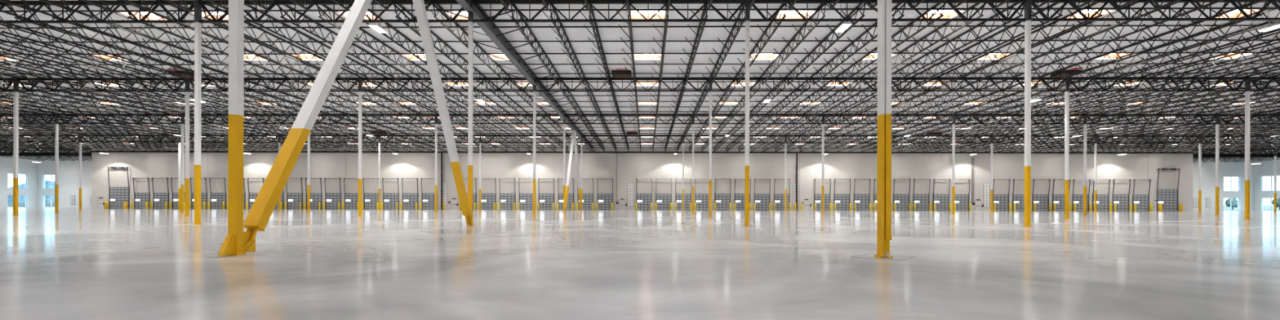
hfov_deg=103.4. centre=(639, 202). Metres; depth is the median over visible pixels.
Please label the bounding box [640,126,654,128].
skylight
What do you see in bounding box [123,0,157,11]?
joist
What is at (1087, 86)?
joist
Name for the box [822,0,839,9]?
joist
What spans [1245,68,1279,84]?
joist
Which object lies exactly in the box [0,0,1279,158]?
ceiling
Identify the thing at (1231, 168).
wall
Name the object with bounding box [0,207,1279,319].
floor
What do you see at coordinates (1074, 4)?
joist
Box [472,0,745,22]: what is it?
truss
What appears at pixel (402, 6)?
joist
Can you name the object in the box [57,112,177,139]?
joist
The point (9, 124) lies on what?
joist
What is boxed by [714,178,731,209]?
door
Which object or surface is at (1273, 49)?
joist
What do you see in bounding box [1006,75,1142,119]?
joist
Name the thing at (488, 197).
door
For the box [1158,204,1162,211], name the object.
bollard
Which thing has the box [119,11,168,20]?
skylight
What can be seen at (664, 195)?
door
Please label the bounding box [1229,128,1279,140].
joist
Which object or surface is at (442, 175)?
riser pipe
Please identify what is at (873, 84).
joist
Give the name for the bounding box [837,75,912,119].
joist
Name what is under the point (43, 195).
window
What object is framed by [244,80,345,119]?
joist
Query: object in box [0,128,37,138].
joist
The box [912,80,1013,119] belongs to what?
joist
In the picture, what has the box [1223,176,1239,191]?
window
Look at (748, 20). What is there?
steel column
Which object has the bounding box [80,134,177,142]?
truss
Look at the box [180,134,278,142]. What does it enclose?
truss
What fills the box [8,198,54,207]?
gravel bank
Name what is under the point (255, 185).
door
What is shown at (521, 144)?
joist
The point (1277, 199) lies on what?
tree
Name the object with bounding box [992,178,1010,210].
door
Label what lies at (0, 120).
joist
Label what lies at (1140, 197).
door
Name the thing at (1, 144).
roof purlin
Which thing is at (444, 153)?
trim
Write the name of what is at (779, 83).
joist
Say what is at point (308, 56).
skylight
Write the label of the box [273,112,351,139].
joist
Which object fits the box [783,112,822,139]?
joist
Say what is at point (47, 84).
joist
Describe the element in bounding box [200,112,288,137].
joist
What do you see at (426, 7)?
joist
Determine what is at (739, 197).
door
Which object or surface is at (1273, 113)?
joist
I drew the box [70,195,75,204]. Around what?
air vent
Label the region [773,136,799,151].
joist
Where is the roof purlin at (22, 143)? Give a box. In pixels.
[22,142,1279,144]
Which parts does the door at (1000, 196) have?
header panel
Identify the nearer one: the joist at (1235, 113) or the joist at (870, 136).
the joist at (1235, 113)
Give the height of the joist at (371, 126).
1.259 m
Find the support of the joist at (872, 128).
attached to the ceiling
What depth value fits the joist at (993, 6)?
28.12 m
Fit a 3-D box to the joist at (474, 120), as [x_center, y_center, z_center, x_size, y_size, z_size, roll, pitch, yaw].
[-21.003,-10.559,71.051,0.888,1.259,16.602,0,0,1]
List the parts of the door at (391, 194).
header panel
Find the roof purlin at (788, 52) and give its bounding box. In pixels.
[0,52,1279,54]
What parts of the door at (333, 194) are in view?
header panel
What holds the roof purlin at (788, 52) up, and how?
attached to the roof beam at (497, 37)
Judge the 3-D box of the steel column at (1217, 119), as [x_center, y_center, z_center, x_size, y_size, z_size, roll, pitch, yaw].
[70.297,-4.686,61.559,0.320,12.305,0.320,0,0,1]
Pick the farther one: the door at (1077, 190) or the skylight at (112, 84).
the door at (1077, 190)
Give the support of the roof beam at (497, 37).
attached to the steel column at (470, 14)
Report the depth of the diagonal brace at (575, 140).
74.81 m
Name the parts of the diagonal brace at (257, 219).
knife plate, knife plate, plate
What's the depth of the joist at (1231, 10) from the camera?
35.18 m
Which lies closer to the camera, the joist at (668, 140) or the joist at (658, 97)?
the joist at (658, 97)
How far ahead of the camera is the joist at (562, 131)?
69.75 m
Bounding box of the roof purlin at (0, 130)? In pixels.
[0,129,1279,131]
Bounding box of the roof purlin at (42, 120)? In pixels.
[41,120,1279,120]
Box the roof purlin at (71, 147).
[71,146,1278,148]
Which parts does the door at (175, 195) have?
header panel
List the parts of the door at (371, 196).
header panel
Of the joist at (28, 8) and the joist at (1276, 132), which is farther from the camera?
the joist at (1276, 132)
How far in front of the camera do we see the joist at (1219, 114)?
58.17 m
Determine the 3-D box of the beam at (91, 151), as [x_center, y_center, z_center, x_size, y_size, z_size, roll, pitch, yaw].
[-0.978,-9.523,94.828,206.743,0.234,0.179,0,0,1]
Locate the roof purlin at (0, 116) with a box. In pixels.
[0,115,1275,116]
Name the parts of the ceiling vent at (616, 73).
louvre panel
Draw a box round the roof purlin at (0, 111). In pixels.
[0,111,1038,111]
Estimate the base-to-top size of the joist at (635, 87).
1.259 m
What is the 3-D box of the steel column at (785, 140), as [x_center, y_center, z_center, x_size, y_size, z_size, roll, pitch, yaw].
[22.711,-4.628,78.843,0.320,11.963,0.320,0,0,1]
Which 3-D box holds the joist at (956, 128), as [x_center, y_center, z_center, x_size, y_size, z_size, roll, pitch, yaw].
[42.725,-10.408,70.249,0.888,1.259,16.602,0,0,1]
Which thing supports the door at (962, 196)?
in the wall at (631, 166)
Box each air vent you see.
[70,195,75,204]
[442,182,447,205]
[627,182,633,205]
[792,182,799,206]
[983,183,989,207]
[1193,197,1198,208]
[1205,197,1210,208]
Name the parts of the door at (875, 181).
header panel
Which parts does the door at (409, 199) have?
header panel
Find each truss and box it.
[0,0,194,23]
[0,7,1276,12]
[0,24,1264,28]
[0,39,1278,43]
[0,77,13,92]
[0,113,54,124]
[0,134,79,142]
[0,147,13,154]
[16,77,185,92]
[18,147,91,154]
[57,113,180,124]
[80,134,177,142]
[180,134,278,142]
[182,113,297,124]
[188,77,358,92]
[199,0,467,22]
[280,134,378,142]
[314,113,435,124]
[360,77,533,91]
[380,134,479,142]
[436,113,563,124]
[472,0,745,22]
[480,134,580,142]
[535,77,709,91]
[565,113,692,124]
[582,134,682,142]
[684,134,785,142]
[694,113,822,124]
[711,76,877,91]
[750,0,1026,22]
[786,134,876,142]
[824,113,952,124]
[891,76,1066,91]
[891,134,991,143]
[955,113,1084,124]
[993,134,1095,143]
[1031,0,1279,21]
[1069,76,1247,91]
[1087,113,1217,124]
[1097,134,1199,143]
[1192,149,1275,155]
[1202,135,1279,143]
[1219,113,1279,124]
[1250,76,1279,91]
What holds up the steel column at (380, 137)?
on the floor
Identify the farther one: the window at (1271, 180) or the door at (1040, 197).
the window at (1271, 180)
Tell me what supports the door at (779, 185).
in the wall at (631, 166)
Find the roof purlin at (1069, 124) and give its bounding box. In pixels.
[1069,124,1279,124]
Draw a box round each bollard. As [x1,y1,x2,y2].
[104,201,108,208]
[124,201,127,208]
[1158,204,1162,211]
[1178,204,1182,211]
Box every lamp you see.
[190,97,205,102]
[368,4,386,32]
[475,97,484,102]
[763,97,771,102]
[835,3,850,31]
[1031,85,1041,102]
[1258,5,1279,31]
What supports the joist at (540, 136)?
attached to the ceiling
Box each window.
[8,173,26,188]
[20,195,26,207]
[43,174,54,188]
[43,195,54,207]
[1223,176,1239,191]
[1223,197,1239,210]
[1261,175,1279,191]
[1261,197,1279,210]
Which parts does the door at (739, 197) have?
header panel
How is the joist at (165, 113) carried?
attached to the ceiling
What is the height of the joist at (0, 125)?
1.259 m
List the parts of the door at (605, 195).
header panel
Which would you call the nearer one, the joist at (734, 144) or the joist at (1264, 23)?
the joist at (1264, 23)
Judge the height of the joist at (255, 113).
1.259 m
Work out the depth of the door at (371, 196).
95.47 m
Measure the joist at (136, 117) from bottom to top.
1.259 m
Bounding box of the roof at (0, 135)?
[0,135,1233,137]
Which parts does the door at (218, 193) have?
header panel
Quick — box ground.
[1223,204,1279,209]
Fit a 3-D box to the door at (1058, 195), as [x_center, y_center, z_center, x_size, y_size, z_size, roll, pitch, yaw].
[78.087,-1.476,93.664,3.003,5.922,0.519,0,0,1]
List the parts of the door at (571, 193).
header panel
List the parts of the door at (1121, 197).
header panel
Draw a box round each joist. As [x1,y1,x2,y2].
[0,0,40,12]
[0,9,212,85]
[0,23,185,85]
[0,30,163,85]
[0,39,138,85]
[0,47,114,85]
[0,55,89,85]
[0,61,65,85]
[0,67,40,85]
[0,74,16,85]
[0,80,164,119]
[0,84,146,119]
[0,89,127,119]
[0,93,109,119]
[0,97,91,119]
[0,99,75,119]
[0,102,57,119]
[0,106,39,119]
[0,109,21,119]
[0,116,121,138]
[0,117,106,138]
[0,120,93,138]
[0,124,66,138]
[0,124,79,138]
[0,127,51,138]
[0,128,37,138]
[0,133,1279,162]
[3,112,136,138]
[5,0,228,84]
[16,76,182,119]
[21,112,151,138]
[39,112,165,138]
[40,0,79,11]
[40,76,194,119]
[46,0,261,85]
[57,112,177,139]
[65,76,218,119]
[75,112,192,139]
[81,0,119,11]
[86,5,284,85]
[89,76,228,118]
[93,112,207,139]
[114,116,222,139]
[115,76,253,119]
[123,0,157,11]
[124,5,311,85]
[132,116,228,137]
[138,76,272,119]
[148,115,250,139]
[163,4,333,85]
[163,76,291,119]
[164,0,196,11]
[164,112,265,139]
[182,112,279,139]
[190,80,299,116]
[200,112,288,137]
[201,4,360,85]
[206,0,228,10]
[212,76,327,119]
[218,112,288,135]
[244,4,385,84]
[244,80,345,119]
[244,115,322,139]
[248,0,274,11]
[251,133,314,151]
[254,112,337,139]
[262,76,364,118]
[266,133,327,151]
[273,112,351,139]
[279,4,410,84]
[280,133,339,151]
[288,80,381,119]
[290,0,313,11]
[291,112,365,139]
[306,137,351,151]
[310,136,362,151]
[311,76,399,119]
[315,116,378,139]
[316,4,431,84]
[323,133,375,151]
[327,112,393,139]
[332,0,352,11]
[336,76,418,119]
[337,133,386,151]
[345,112,408,139]
[351,133,399,151]
[360,76,436,119]
[364,8,460,84]
[364,112,422,139]
[365,133,411,151]
[373,0,391,10]
[381,136,422,151]
[382,115,435,138]
[385,76,454,119]
[394,4,484,84]
[395,133,435,151]
[400,115,444,137]
[408,136,447,151]
[410,76,467,117]
[418,116,466,139]
[423,133,459,151]
[424,0,431,10]
[431,4,510,84]
[436,112,480,139]
[438,136,467,150]
[441,80,491,119]
[453,136,483,151]
[454,112,495,139]
[458,76,510,119]
[465,133,495,151]
[473,115,509,139]
[480,133,507,151]
[483,76,528,119]
[490,112,524,139]
[495,136,519,151]
[498,0,509,10]
[504,4,559,84]
[506,76,546,119]
[507,115,538,139]
[508,133,532,151]
[523,133,544,151]
[528,115,553,139]
[537,136,556,151]
[538,0,549,10]
[542,4,585,84]
[546,115,567,139]
[551,136,568,151]
[556,76,583,119]
[567,133,580,151]
[578,0,589,10]
[580,4,610,84]
[580,76,601,119]
[580,115,596,139]
[592,136,604,151]
[596,115,611,139]
[603,80,620,119]
[607,137,617,151]
[614,115,625,139]
[616,4,635,84]
[619,0,629,10]
[621,133,629,151]
[627,80,638,119]
[632,116,639,139]
[648,112,657,139]
[649,80,660,119]
[651,4,668,84]
[659,0,670,10]
[661,136,669,151]
[664,115,675,139]
[668,76,685,119]
[674,136,682,151]
[676,4,707,84]
[680,116,692,139]
[687,137,697,151]
[688,75,710,119]
[694,116,709,139]
[700,0,712,10]
[701,136,712,151]
[702,4,745,84]
[706,75,735,119]
[711,115,730,139]
[711,136,727,151]
[723,136,742,151]
[724,75,760,119]
[724,116,745,139]
[727,3,786,84]
[737,136,755,151]
[738,112,767,139]
[741,0,755,9]
[742,75,786,119]
[750,136,770,151]
[753,3,826,84]
[753,115,785,139]
[760,136,784,151]
[761,75,811,119]
[768,115,804,139]
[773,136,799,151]
[778,3,866,84]
[780,75,836,119]
[781,0,797,9]
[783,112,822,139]
[786,136,814,151]
[798,112,841,139]
[799,75,862,119]
[799,136,829,151]
[804,3,905,84]
[811,136,844,151]
[813,115,859,139]
[818,82,877,119]
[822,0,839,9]
[824,137,858,151]
[826,115,877,139]
[830,3,945,84]
[835,136,872,151]
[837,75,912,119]
[840,115,896,139]
[848,139,876,151]
[855,75,938,119]
[856,3,984,84]
[857,115,915,139]
[860,137,902,151]
[862,0,877,9]
[870,112,934,139]
[872,137,916,151]
[874,75,964,115]
[891,3,1024,84]
[891,112,953,139]
[891,137,931,151]
[893,80,987,119]
[897,137,946,151]
[902,112,972,139]
[904,0,924,9]
[908,3,1063,84]
[910,136,960,151]
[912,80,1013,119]
[915,115,989,139]
[922,136,975,151]
[930,80,1039,119]
[933,2,1105,84]
[933,112,1009,139]
[934,136,990,151]
[944,116,1024,139]
[945,0,967,9]
[946,137,1004,151]
[949,80,1064,119]
[959,2,1146,84]
[959,112,1047,139]
[959,137,1019,151]
[969,75,1092,119]
[971,136,1035,151]
[977,115,1063,139]
[985,2,1186,84]
[986,0,1009,9]
[988,75,1118,119]
[989,112,1084,139]
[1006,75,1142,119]
[1006,112,1103,139]
[1013,2,1226,84]
[1019,112,1122,139]
[1027,0,1052,9]
[1031,80,1166,119]
[1035,115,1139,139]
[1036,2,1266,84]
[1048,75,1195,119]
[1049,115,1157,139]
[1063,75,1221,119]
[1066,8,1279,84]
[1068,0,1094,8]
[1069,115,1177,139]
[1080,115,1196,139]
[1083,75,1247,119]
[1088,20,1279,84]
[1093,115,1213,139]
[1102,75,1273,119]
[1108,112,1235,139]
[1110,0,1137,8]
[1115,28,1279,84]
[1121,80,1279,119]
[1124,112,1254,139]
[1138,112,1274,139]
[1141,35,1279,84]
[1141,84,1279,119]
[1151,0,1180,8]
[1153,116,1279,139]
[1158,91,1279,119]
[1167,46,1279,84]
[1170,118,1279,139]
[1177,93,1279,119]
[1183,120,1279,139]
[1193,0,1222,8]
[1193,54,1279,84]
[1196,97,1279,119]
[1199,124,1279,139]
[1214,125,1279,139]
[1215,102,1279,119]
[1219,62,1279,84]
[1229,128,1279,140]
[1235,0,1266,8]
[1235,105,1279,119]
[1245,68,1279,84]
[1249,129,1279,139]
[1253,107,1279,119]
[1259,132,1279,140]
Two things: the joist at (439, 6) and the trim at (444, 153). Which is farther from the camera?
the trim at (444, 153)
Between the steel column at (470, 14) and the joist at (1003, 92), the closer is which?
the steel column at (470, 14)
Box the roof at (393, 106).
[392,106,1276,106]
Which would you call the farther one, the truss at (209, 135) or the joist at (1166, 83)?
the truss at (209, 135)
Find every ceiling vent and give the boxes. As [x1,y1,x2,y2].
[166,68,194,78]
[371,130,386,134]
[611,68,631,78]
[626,131,637,135]
[926,131,942,135]
[1050,67,1083,77]
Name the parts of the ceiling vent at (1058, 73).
louvre panel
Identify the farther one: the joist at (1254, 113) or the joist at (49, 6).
the joist at (1254, 113)
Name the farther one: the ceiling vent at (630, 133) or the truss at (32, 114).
the ceiling vent at (630, 133)
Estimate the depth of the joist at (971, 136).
87.07 m
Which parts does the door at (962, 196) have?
header panel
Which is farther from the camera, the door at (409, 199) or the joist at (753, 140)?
the door at (409, 199)
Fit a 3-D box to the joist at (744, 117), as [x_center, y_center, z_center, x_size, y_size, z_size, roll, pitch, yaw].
[13.137,-10.478,70.621,0.888,1.259,16.602,0,0,1]
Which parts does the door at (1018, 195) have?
header panel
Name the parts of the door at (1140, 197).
header panel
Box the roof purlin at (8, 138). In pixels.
[8,137,1277,139]
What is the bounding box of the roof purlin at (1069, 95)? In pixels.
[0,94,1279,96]
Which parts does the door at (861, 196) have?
header panel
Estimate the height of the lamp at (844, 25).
1.602 m
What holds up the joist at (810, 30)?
attached to the ceiling
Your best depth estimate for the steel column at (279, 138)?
79.75 m
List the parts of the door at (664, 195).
header panel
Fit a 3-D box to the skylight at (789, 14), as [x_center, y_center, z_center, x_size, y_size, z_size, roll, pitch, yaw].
[9.615,-12.064,31.738,2.236,0.598,1.690,0,-1,1]
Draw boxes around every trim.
[207,168,208,201]
[444,153,444,199]
[708,153,709,180]
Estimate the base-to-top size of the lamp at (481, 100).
1.744 m
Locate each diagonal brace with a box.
[243,0,372,240]
[412,0,471,220]
[564,130,575,210]
[573,133,582,208]
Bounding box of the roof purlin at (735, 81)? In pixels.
[0,80,1278,82]
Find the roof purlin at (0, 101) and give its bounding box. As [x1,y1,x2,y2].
[0,101,1278,102]
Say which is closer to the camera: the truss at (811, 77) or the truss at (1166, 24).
the truss at (1166, 24)
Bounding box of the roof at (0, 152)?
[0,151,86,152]
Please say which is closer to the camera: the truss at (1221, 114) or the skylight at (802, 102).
the skylight at (802, 102)
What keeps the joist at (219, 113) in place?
attached to the ceiling
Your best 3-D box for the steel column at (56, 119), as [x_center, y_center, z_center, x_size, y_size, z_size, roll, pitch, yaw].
[-73.091,-5.026,63.365,0.320,12.305,0.320,0,0,1]
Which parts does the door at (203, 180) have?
header panel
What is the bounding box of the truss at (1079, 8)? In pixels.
[0,7,1276,12]
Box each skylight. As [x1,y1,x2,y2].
[0,56,19,61]
[90,54,121,60]
[93,82,123,86]
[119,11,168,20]
[190,11,228,19]
[244,54,264,60]
[291,54,320,59]
[336,11,378,19]
[403,54,426,60]
[446,82,468,86]
[447,10,467,19]
[490,54,509,60]
[518,82,531,84]
[631,10,665,18]
[634,53,661,60]
[636,82,658,85]
[637,102,657,104]
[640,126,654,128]
[720,102,738,103]
[731,82,754,85]
[750,53,778,59]
[777,9,814,18]
[800,102,818,103]
[827,82,850,84]
[864,53,894,58]
[920,9,964,18]
[924,82,944,85]
[966,102,984,103]
[979,53,1008,59]
[1067,9,1115,17]
[1097,53,1131,59]
[1116,81,1142,84]
[1209,53,1248,59]
[1216,8,1267,17]
[1217,81,1239,84]
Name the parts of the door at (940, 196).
header panel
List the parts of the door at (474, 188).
header panel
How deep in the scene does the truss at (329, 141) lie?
79.65 m
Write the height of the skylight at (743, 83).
0.598 m
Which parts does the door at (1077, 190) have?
header panel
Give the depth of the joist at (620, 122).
69.91 m
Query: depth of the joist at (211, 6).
36.02 m
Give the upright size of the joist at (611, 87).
1.259 m
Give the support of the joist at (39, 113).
attached to the ceiling
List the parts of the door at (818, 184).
header panel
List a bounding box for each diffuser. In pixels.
[368,25,386,32]
[835,24,850,31]
[1258,24,1279,31]
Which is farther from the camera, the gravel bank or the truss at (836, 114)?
the gravel bank
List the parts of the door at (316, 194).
header panel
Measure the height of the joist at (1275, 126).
1.259 m
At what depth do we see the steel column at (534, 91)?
45.77 m
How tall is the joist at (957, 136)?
1.239 m
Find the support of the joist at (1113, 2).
attached to the ceiling
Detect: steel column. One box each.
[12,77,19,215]
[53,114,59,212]
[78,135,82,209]
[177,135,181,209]
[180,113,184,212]
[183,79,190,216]
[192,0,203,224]
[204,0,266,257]
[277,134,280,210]
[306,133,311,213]
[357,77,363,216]
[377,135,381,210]
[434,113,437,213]
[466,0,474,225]
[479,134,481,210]
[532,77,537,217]
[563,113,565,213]
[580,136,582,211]
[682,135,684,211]
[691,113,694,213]
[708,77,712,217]
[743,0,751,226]
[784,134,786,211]
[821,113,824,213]
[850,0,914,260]
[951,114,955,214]
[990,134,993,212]
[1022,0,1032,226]
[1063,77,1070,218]
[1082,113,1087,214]
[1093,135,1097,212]
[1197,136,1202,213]
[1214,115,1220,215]
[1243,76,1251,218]
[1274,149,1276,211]
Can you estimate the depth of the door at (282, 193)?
95.68 m
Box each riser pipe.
[440,152,443,209]
[795,153,798,210]
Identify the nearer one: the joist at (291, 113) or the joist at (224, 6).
the joist at (224, 6)
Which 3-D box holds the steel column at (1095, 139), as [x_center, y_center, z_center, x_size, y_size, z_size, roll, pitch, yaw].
[70.507,-4.514,78.241,0.320,11.963,0.320,0,0,1]
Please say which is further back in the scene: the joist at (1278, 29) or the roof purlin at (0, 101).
the roof purlin at (0, 101)
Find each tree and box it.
[1224,198,1237,209]
[1270,198,1279,209]
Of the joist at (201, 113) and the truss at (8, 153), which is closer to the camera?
the joist at (201, 113)
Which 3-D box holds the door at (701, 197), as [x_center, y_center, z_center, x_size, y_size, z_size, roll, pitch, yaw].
[11.793,-1.633,94.498,3.003,5.922,0.519,0,0,1]
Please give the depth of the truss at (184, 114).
63.01 m
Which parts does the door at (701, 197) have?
header panel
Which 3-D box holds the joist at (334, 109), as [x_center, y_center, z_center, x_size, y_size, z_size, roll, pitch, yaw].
[-34.869,-10.934,54.541,0.888,1.259,16.602,0,0,1]
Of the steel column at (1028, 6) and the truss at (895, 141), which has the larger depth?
the truss at (895, 141)
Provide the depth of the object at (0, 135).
79.86 m
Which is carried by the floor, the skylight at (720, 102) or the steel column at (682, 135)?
the steel column at (682, 135)
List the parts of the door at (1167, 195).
header panel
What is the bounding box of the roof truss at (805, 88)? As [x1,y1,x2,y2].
[9,88,1279,89]
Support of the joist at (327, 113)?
attached to the ceiling
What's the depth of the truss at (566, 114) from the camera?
62.38 m
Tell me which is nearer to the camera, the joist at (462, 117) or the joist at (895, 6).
the joist at (895, 6)
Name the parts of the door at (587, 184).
header panel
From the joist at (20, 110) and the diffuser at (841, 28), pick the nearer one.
the diffuser at (841, 28)
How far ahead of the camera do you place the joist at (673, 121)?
71.20 m
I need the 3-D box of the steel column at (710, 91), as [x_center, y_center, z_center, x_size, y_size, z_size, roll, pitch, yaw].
[6.359,-5.008,45.680,0.320,12.647,0.320,0,0,1]
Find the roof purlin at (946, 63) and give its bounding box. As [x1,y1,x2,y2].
[0,62,1279,65]
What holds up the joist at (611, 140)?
attached to the ceiling
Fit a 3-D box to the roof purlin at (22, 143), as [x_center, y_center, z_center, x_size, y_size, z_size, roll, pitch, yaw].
[1.143,-10.448,88.844,238.813,0.078,0.073,0,0,1]
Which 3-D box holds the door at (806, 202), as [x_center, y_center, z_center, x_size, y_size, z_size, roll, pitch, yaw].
[31.105,0.392,94.457,1.222,1.963,0.116,0,0,1]
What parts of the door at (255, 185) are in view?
header panel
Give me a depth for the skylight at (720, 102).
57.54 m
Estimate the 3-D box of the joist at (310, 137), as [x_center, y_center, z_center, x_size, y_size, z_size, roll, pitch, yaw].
[-54.940,-10.307,87.678,0.888,1.239,15.631,0,0,1]
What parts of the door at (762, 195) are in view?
header panel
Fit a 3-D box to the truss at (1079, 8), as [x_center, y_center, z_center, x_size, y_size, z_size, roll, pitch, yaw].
[0.411,-11.647,30.457,86.993,0.078,0.073,0,0,1]
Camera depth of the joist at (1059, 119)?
69.71 m
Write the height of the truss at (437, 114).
1.268 m
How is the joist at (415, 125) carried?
attached to the ceiling
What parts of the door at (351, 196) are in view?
header panel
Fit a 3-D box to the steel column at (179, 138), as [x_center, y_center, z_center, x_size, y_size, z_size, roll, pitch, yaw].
[-72.881,-4.854,80.047,0.320,11.963,0.320,0,0,1]
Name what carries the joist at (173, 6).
attached to the ceiling
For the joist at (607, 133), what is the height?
1.259 m
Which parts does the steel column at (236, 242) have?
plate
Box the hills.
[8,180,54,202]
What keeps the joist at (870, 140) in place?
attached to the ceiling
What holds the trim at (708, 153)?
attached to the wall at (631, 166)
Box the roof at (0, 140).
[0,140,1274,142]
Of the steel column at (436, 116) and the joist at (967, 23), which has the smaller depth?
the joist at (967, 23)
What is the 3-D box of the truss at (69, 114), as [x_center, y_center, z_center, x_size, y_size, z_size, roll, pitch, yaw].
[-65.112,-10.539,63.264,15.673,1.268,0.182,0,0,1]
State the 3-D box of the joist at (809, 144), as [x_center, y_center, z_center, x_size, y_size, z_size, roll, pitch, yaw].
[29.272,-10.107,86.618,0.888,1.239,15.631,0,0,1]
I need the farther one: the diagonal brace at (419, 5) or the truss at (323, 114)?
the truss at (323, 114)
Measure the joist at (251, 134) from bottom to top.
1.239 m
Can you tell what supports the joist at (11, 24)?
attached to the ceiling
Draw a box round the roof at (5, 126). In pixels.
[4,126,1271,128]
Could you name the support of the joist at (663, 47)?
attached to the ceiling
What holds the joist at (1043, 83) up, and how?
attached to the ceiling
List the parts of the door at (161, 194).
header panel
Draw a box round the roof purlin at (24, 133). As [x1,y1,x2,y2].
[24,133,908,133]
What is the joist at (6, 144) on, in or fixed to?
attached to the wall at (68, 171)
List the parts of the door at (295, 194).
header panel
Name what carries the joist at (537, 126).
attached to the ceiling
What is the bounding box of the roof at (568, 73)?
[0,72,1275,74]
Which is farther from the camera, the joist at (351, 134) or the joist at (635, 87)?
the joist at (351, 134)
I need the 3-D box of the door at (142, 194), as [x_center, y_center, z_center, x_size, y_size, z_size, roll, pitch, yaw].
[-94.568,-1.885,95.838,3.003,5.922,0.519,0,0,1]
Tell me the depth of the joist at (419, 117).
69.57 m
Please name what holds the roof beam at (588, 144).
attached to the steel column at (581, 141)
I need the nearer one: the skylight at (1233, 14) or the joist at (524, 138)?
the skylight at (1233, 14)
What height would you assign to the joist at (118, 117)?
1.259 m
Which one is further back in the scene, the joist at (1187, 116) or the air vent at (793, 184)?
the air vent at (793, 184)
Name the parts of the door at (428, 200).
header panel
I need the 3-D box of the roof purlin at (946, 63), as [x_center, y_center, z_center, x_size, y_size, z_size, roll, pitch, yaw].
[0.551,-11.418,41.578,115.911,0.078,0.073,0,0,1]
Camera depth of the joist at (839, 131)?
70.47 m
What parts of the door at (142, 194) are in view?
header panel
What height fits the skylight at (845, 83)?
0.598 m
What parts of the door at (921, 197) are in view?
header panel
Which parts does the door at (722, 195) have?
header panel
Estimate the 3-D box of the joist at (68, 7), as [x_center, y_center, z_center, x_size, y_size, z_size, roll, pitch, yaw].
[-33.011,-11.613,21.148,0.888,1.259,16.602,0,0,1]
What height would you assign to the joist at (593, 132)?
1.259 m
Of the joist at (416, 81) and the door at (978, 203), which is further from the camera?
the door at (978, 203)
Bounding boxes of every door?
[97,198,104,208]
[106,166,129,208]
[132,177,150,208]
[151,177,168,208]
[170,177,185,208]
[189,177,207,208]
[208,177,226,208]
[243,177,245,208]
[247,177,264,208]
[274,190,284,208]
[286,177,302,208]
[304,177,322,208]
[324,177,341,208]
[343,177,358,208]
[362,177,378,208]
[382,177,399,208]
[401,177,418,209]
[421,177,435,209]
[451,199,457,209]
[463,177,476,209]
[480,177,496,209]
[498,177,515,209]
[518,177,533,209]
[537,177,554,209]
[557,177,573,209]
[577,177,593,209]
[596,177,613,209]
[618,199,625,209]
[635,177,652,209]
[655,177,671,209]
[675,178,691,209]
[694,178,709,209]
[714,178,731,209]
[733,178,751,210]
[754,178,770,210]
[773,178,790,210]
[803,200,809,210]
[813,178,831,210]
[833,178,850,210]
[853,178,871,210]
[873,178,876,210]
[893,178,910,210]
[912,178,930,210]
[933,178,950,210]
[955,178,970,210]
[974,200,982,210]
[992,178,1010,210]
[1012,178,1024,210]
[1031,178,1050,210]
[1052,178,1071,211]
[1071,178,1090,211]
[1092,178,1111,211]
[1111,178,1131,211]
[1132,178,1151,211]
[1152,200,1157,211]
[1156,168,1180,211]
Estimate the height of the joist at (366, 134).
1.239 m
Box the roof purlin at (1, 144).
[0,144,1279,146]
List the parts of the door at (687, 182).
header panel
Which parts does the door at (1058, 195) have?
header panel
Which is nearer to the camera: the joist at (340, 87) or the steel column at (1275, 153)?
the joist at (340, 87)
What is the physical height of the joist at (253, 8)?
1.259 m
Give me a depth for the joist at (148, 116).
71.14 m
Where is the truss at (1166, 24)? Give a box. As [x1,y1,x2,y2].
[0,24,1264,28]
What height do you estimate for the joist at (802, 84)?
1.259 m
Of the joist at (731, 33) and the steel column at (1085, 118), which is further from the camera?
the steel column at (1085, 118)
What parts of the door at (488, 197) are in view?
header panel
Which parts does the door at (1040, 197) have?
header panel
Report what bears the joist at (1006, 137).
attached to the ceiling
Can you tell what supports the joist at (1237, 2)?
attached to the ceiling
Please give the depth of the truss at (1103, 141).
78.09 m
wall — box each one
[0,155,36,207]
[36,156,91,207]
[91,146,1192,211]
[1192,158,1254,210]
[1254,157,1279,210]
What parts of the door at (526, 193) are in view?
header panel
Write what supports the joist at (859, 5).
attached to the ceiling
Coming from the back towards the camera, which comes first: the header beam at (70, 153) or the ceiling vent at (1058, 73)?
the header beam at (70, 153)
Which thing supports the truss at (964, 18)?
attached to the steel column at (748, 20)
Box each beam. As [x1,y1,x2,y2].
[0,152,91,155]
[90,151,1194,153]
[442,4,554,85]
[454,0,475,12]
[515,76,580,119]
[551,116,592,139]
[569,136,603,151]
[1192,153,1279,157]
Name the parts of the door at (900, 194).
header panel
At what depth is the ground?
256.99 m
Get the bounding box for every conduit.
[616,153,618,204]
[971,157,974,204]
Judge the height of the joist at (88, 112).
1.259 m
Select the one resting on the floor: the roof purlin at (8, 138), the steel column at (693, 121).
the steel column at (693, 121)
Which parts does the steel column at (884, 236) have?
plate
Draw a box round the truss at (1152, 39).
[0,39,1278,43]
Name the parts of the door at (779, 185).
header panel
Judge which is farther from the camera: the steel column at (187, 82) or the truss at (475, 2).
the steel column at (187, 82)
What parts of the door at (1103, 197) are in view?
header panel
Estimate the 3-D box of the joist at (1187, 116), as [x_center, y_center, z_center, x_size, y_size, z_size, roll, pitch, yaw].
[67.761,-10.348,69.934,0.888,1.259,16.602,0,0,1]
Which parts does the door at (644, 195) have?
header panel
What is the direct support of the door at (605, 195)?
in the wall at (631, 166)
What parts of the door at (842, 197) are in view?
header panel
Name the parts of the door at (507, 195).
header panel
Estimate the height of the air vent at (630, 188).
4.368 m
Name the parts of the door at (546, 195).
header panel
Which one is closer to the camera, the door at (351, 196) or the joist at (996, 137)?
the joist at (996, 137)
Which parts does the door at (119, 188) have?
header panel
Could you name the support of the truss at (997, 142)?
attached to the steel column at (991, 139)
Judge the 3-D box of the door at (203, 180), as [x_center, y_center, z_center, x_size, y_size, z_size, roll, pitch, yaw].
[-83.588,-1.859,95.699,3.003,5.922,0.519,0,0,1]
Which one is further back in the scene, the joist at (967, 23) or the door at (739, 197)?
the door at (739, 197)
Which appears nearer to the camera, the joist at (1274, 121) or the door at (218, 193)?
the joist at (1274, 121)

